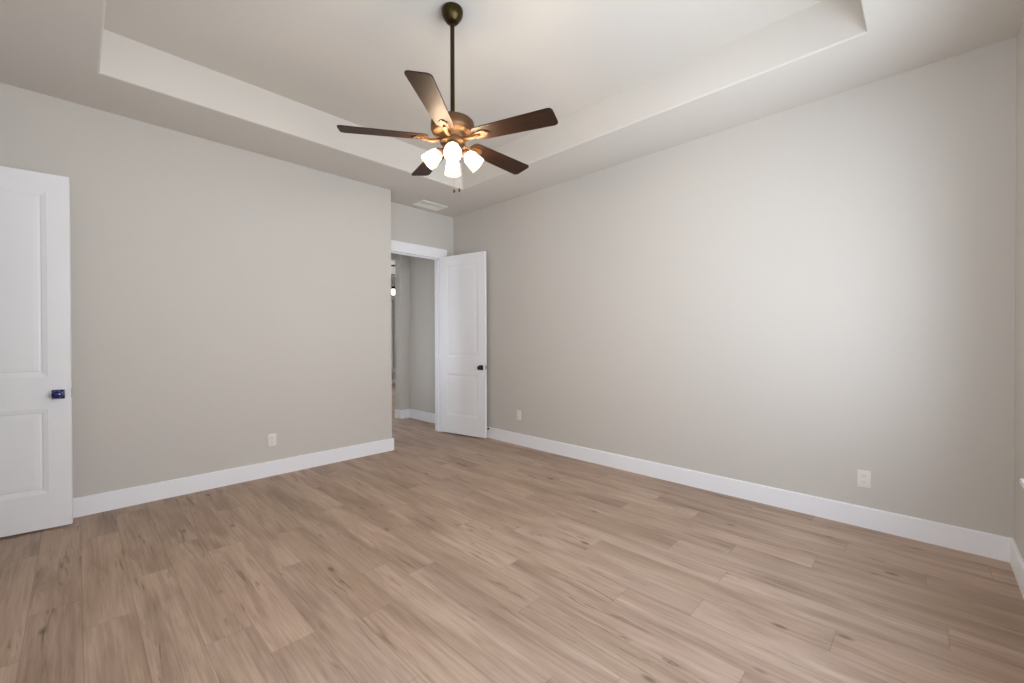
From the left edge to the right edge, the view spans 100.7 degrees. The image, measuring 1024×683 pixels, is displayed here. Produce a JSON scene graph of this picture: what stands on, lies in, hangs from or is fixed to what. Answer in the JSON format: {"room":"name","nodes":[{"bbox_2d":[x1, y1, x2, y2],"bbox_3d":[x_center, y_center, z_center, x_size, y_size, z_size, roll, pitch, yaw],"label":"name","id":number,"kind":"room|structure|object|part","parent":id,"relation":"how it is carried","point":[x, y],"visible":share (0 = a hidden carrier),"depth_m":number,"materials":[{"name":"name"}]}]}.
{"room":"empty bedroom","nodes":[
{"label":"empty bedroom","id":0,"kind":"room"},
{"bbox_2d":[0,82,391,497],"bbox_3d":[-2.803,-0.221,3.909,0.501,3.120,3.476,0,1,44],"label":"wall","id":1,"kind":"structure","parent":0,"point":[225,298],"depth_m":3.69,"materials":[{"name":"paint"}]},
{"bbox_2d":[73,438,393,517],"bbox_3d":[-2.645,1.218,3.982,0.396,0.142,3.343,0,1,44],"label":"baseboard","id":2,"kind":"structure","parent":1,"relation":"attached to","point":[116,499],"depth_m":3.73,"materials":[{"name":"white paint"}]},
{"bbox_2d":[268,433,275,446],"bbox_3d":[-2.300,0.945,4.067,0.009,0.118,0.072,0,1,44],"label":"electrical outlet","id":3,"kind":"object","parent":1,"relation":"attached to","point":[271,437],"visible":1,"depth_m":4.06,"materials":[{"name":"white plastic"}]},
{"bbox_2d":[391,261,394,278],"bbox_3d":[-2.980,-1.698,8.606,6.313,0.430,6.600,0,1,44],"label":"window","id":4,"kind":"structure","parent":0,"point":[392,262],"depth_m":10.64,"materials":[{"name":"paint"}]},
{"bbox_2d":[391,265,394,294],"bbox_3d":[-2.803,-1.446,10.017,0.136,0.713,0.136,0,1,44],"label":"pendant light","id":5,"kind":"object","parent":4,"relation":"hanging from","point":[393,274],"visible":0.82,"depth_m":9.98,"materials":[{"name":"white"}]},
{"bbox_2d":[391,278,395,378],"bbox_3d":[-5.074,-0.253,10.657,0.140,3.100,6.600,0,1,44],"label":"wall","id":6,"kind":"structure","parent":0,"point":[392,296],"depth_m":12.28,"materials":[{"name":"paint"}]},
{"bbox_2d":[391,301,392,367],"bbox_3d":[-3.773,-0.200,12.056,0.045,1.970,0.820,0,1,44],"label":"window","id":7,"kind":"structure","parent":6,"relation":"in","point":[391,301],"depth_m":12.33,"materials":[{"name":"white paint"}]},
{"bbox_2d":[391,253,397,260],"bbox_3d":[-2.522,-1.408,6.363,0.100,0.160,1.820,0,1,44],"label":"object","id":8,"kind":"structure","parent":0,"point":[394,257],"depth_m":6.91,"materials":[{"name":"paint"}]},
{"bbox_2d":[395,254,434,413],"bbox_3d":[-1.363,-0.088,6.691,1.313,2.810,0.300,0,1,44],"label":"wall","id":9,"kind":"structure","parent":0,"point":[414,276],"depth_m":6.94,"materials":[{"name":"paint"}]},
{"bbox_2d":[395,409,434,422],"bbox_3d":[-1.407,1.196,6.652,1.313,0.142,0.195,0,1,44],"label":"baseboard","id":10,"kind":"structure","parent":9,"relation":"attached to","point":[408,413],"depth_m":6.92,"materials":[{"name":"white paint"}]},
{"bbox_2d":[391,202,452,255],"bbox_3d":[-1.303,-0.236,5.725,0.120,3.120,1.240,0,1,44],"label":"wall","id":11,"kind":"structure","parent":0,"point":[412,225],"depth_m":5.72,"materials":[{"name":"paint"}]},
{"bbox_2d":[391,240,446,431],"bbox_3d":[-1.325,-0.010,5.706,0.158,2.567,1.008,0,1,44],"label":"door frame","id":12,"kind":"structure","parent":11,"relation":"attached to","point":[397,247],"depth_m":5.97,"materials":[{"name":"white paint"}]},
{"bbox_2d":[440,251,486,437],"bbox_3d":[-0.662,0.042,5.719,0.786,2.427,0.161,0,0,33],"label":"door","id":13,"kind":"structure","parent":12,"relation":"attached to","point":[463,338],"depth_m":5.69,"materials":[{"name":"white paint"}]},
{"bbox_2d":[0,384,1023,682],"bbox_3d":[-2.018,1.306,5.604,11.900,0.060,9.600,0,1,44],"label":"floor","id":14,"kind":"structure","parent":0,"point":[435,557],"depth_m":2.23,"materials":[{"name":"brown wood"}]},
{"bbox_2d":[0,0,1023,217],"bbox_3d":[-0.541,-1.956,2.627,5.522,0.398,4.816,0,1,44],"label":"ceiling","id":15,"kind":"structure","parent":0,"point":[622,81],"depth_m":2.98,"materials":[{"name":"paint"}]},
{"bbox_2d":[413,200,446,210],"bbox_3d":[-1.064,-1.772,5.530,0.244,0.008,0.384,0,1,44],"label":"ceiling vent","id":16,"kind":"object","parent":15,"relation":"in","point":[425,204],"visible":1,"depth_m":5.51,"materials":[{"name":"white metal"}]},
{"bbox_2d":[337,2,557,192],"bbox_3d":[-0.342,-1.497,2.664,1.300,1.117,1.252,0,1,44],"label":"ceiling fan","id":17,"kind":"object","parent":15,"relation":"hanging from","point":[452,129],"visible":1,"depth_m":2.55,"materials":[{"name":"brown wood"}]},
{"bbox_3d":[-0.768,-1.254,2.548,0.518,0.007,0.140,0,11,-12],"label":"blade","id":18,"kind":"part","parent":17,"relation":"part of","materials":[{"name":"brown wood"}]},
{"bbox_3d":[-0.571,-1.257,2.986,0.140,0.007,0.518,-13,7,-29],"label":"blade","id":19,"kind":"part","parent":17,"relation":"part of","materials":[{"name":"brown wood"}]},
{"bbox_3d":[-0.412,-1.252,2.225,0.140,0.007,0.518,11,2,6],"label":"blade","id":20,"kind":"part","parent":17,"relation":"part of","materials":[{"name":"brown wood"}]},
{"bbox_3d":[-0.484,-1.138,2.618,0.075,0.073,0.050,0,0,-20],"label":"bulb","id":21,"kind":"part","parent":17,"relation":"part of","materials":[{"name":"white glass"}]},
{"bbox_3d":[-0.449,-1.171,2.622,0.058,0.054,0.060,0,1,44],"label":"light arm","id":22,"kind":"part","parent":17,"relation":"part of","materials":[{"name":"gold metal"}]},
{"bbox_3d":[-0.378,-1.171,2.712,0.060,0.054,0.058,0,1,44],"label":"light arm","id":23,"kind":"part","parent":17,"relation":"part of","materials":[{"name":"white glass"}]},
{"bbox_3d":[-0.354,-1.137,2.515,0.050,0.073,0.075,0,0,-20],"label":"bulb","id":24,"kind":"part","parent":17,"relation":"part of","materials":[{"name":"white glass"}]},
{"bbox_3d":[-0.369,-1.680,2.628,0.027,0.590,0.027,0,1,44],"label":"down rod","id":25,"kind":"part","parent":17,"relation":"part of","materials":[{"name":"brown metal"}]},
{"bbox_3d":[-0.382,-1.139,2.749,0.050,0.073,0.075,0,0,-20],"label":"bulb","id":26,"kind":"part","parent":17,"relation":"part of","materials":[{"name":"white glass"}]},
{"bbox_3d":[-0.358,-1.170,2.551,0.060,0.054,0.058,0,1,44],"label":"light arm","id":27,"kind":"part","parent":17,"relation":"part of","materials":[{"name":"white glass"}]},
{"bbox_3d":[-0.287,-1.171,2.641,0.058,0.054,0.060,0,1,44],"label":"light arm","id":28,"kind":"part","parent":17,"relation":"part of","materials":[{"name":"gold metal"}]},
{"bbox_3d":[-0.251,-1.138,2.646,0.075,0.073,0.050,0,0,-20],"label":"bulb","id":29,"kind":"part","parent":17,"relation":"part of","materials":[{"name":"white glass"}]},
{"bbox_3d":[-0.093,-1.258,2.934,0.140,0.007,0.518,-14,-9,41],"label":"blade","id":30,"kind":"part","parent":17,"relation":"part of","materials":[{"name":"brown wood"}]},
{"bbox_3d":[0.005,-1.255,2.463,0.518,0.007,0.140,0,-11,24],"label":"blade","id":31,"kind":"part","parent":17,"relation":"part of","materials":[{"name":"brown wood"}]},
{"bbox_2d":[453,36,1016,537],"bbox_3d":[1.097,-0.232,4.318,5.522,3.120,0.130,0,1,44],"label":"wall","id":32,"kind":"structure","parent":0,"point":[806,297],"depth_m":3.20,"materials":[{"name":"paint"}]},
{"bbox_2d":[517,410,520,419],"bbox_3d":[0.083,0.905,5.217,0.072,0.118,0.009,0,1,44],"label":"electrical outlet","id":33,"kind":"object","parent":32,"relation":"attached to","point":[518,411],"visible":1,"depth_m":5.21,"materials":[{"name":"white plastic"}]},
{"bbox_2d":[487,427,1023,598],"bbox_3d":[-0.548,1.222,2.663,5.242,0.142,4.556,0,1,44],"label":"baseboard","id":34,"kind":"structure","parent":32,"relation":"attached to","point":[989,545],"depth_m":3.14,"materials":[{"name":"white paint"}]},
{"bbox_2d":[857,469,870,488],"bbox_3d":[2.433,0.950,2.931,0.072,0.118,0.009,0,1,44],"label":"electrical outlet","id":35,"kind":"object","parent":32,"relation":"attached to","point":[863,477],"visible":1,"depth_m":2.93,"materials":[{"name":"white plastic"}]},
{"bbox_2d":[1014,14,1023,560],"bbox_3d":[1.346,-0.207,0.730,0.160,3.120,4.706,0,1,44],"label":"wall","id":36,"kind":"structure","parent":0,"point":[1019,227],"depth_m":2.35,"materials":[{"name":"paint"}]},
{"bbox_2d":[1020,478,1023,487],"bbox_3d":[1.488,0.708,0.966,0.140,0.106,2.770,0,1,44],"label":"window sill","id":37,"kind":"structure","parent":36,"relation":"attached to","point":[1021,479],"depth_m":1.97,"materials":[{"name":"white paint"}]},
{"bbox_3d":[-2.056,-0.201,0.848,4.881,3.120,0.130,0,1,44],"label":"wall","id":38,"kind":"structure","parent":0,"visible":0},
{"bbox_2d":[0,166,72,536],"bbox_3d":[-3.377,0.068,2.762,0.724,2.427,0.161,0,1,-39],"label":"door","id":39,"kind":"structure","parent":38,"relation":"in","point":[36,470],"depth_m":2.87,"materials":[{"name":"white paint"}]},
{"bbox_3d":[-3.117,0.365,2.907,0.056,0.056,0.057,0,1,-39],"label":"knob","id":40,"kind":"part","parent":39,"relation":"part of","materials":[{"name":"blue"}]},
{"bbox_3d":[-3.136,0.365,2.931,0.064,0.064,0.008,0,1,-39],"label":"handle","id":41,"kind":"part","parent":39,"relation":"part of","materials":[{"name":"blue"}]}
]}

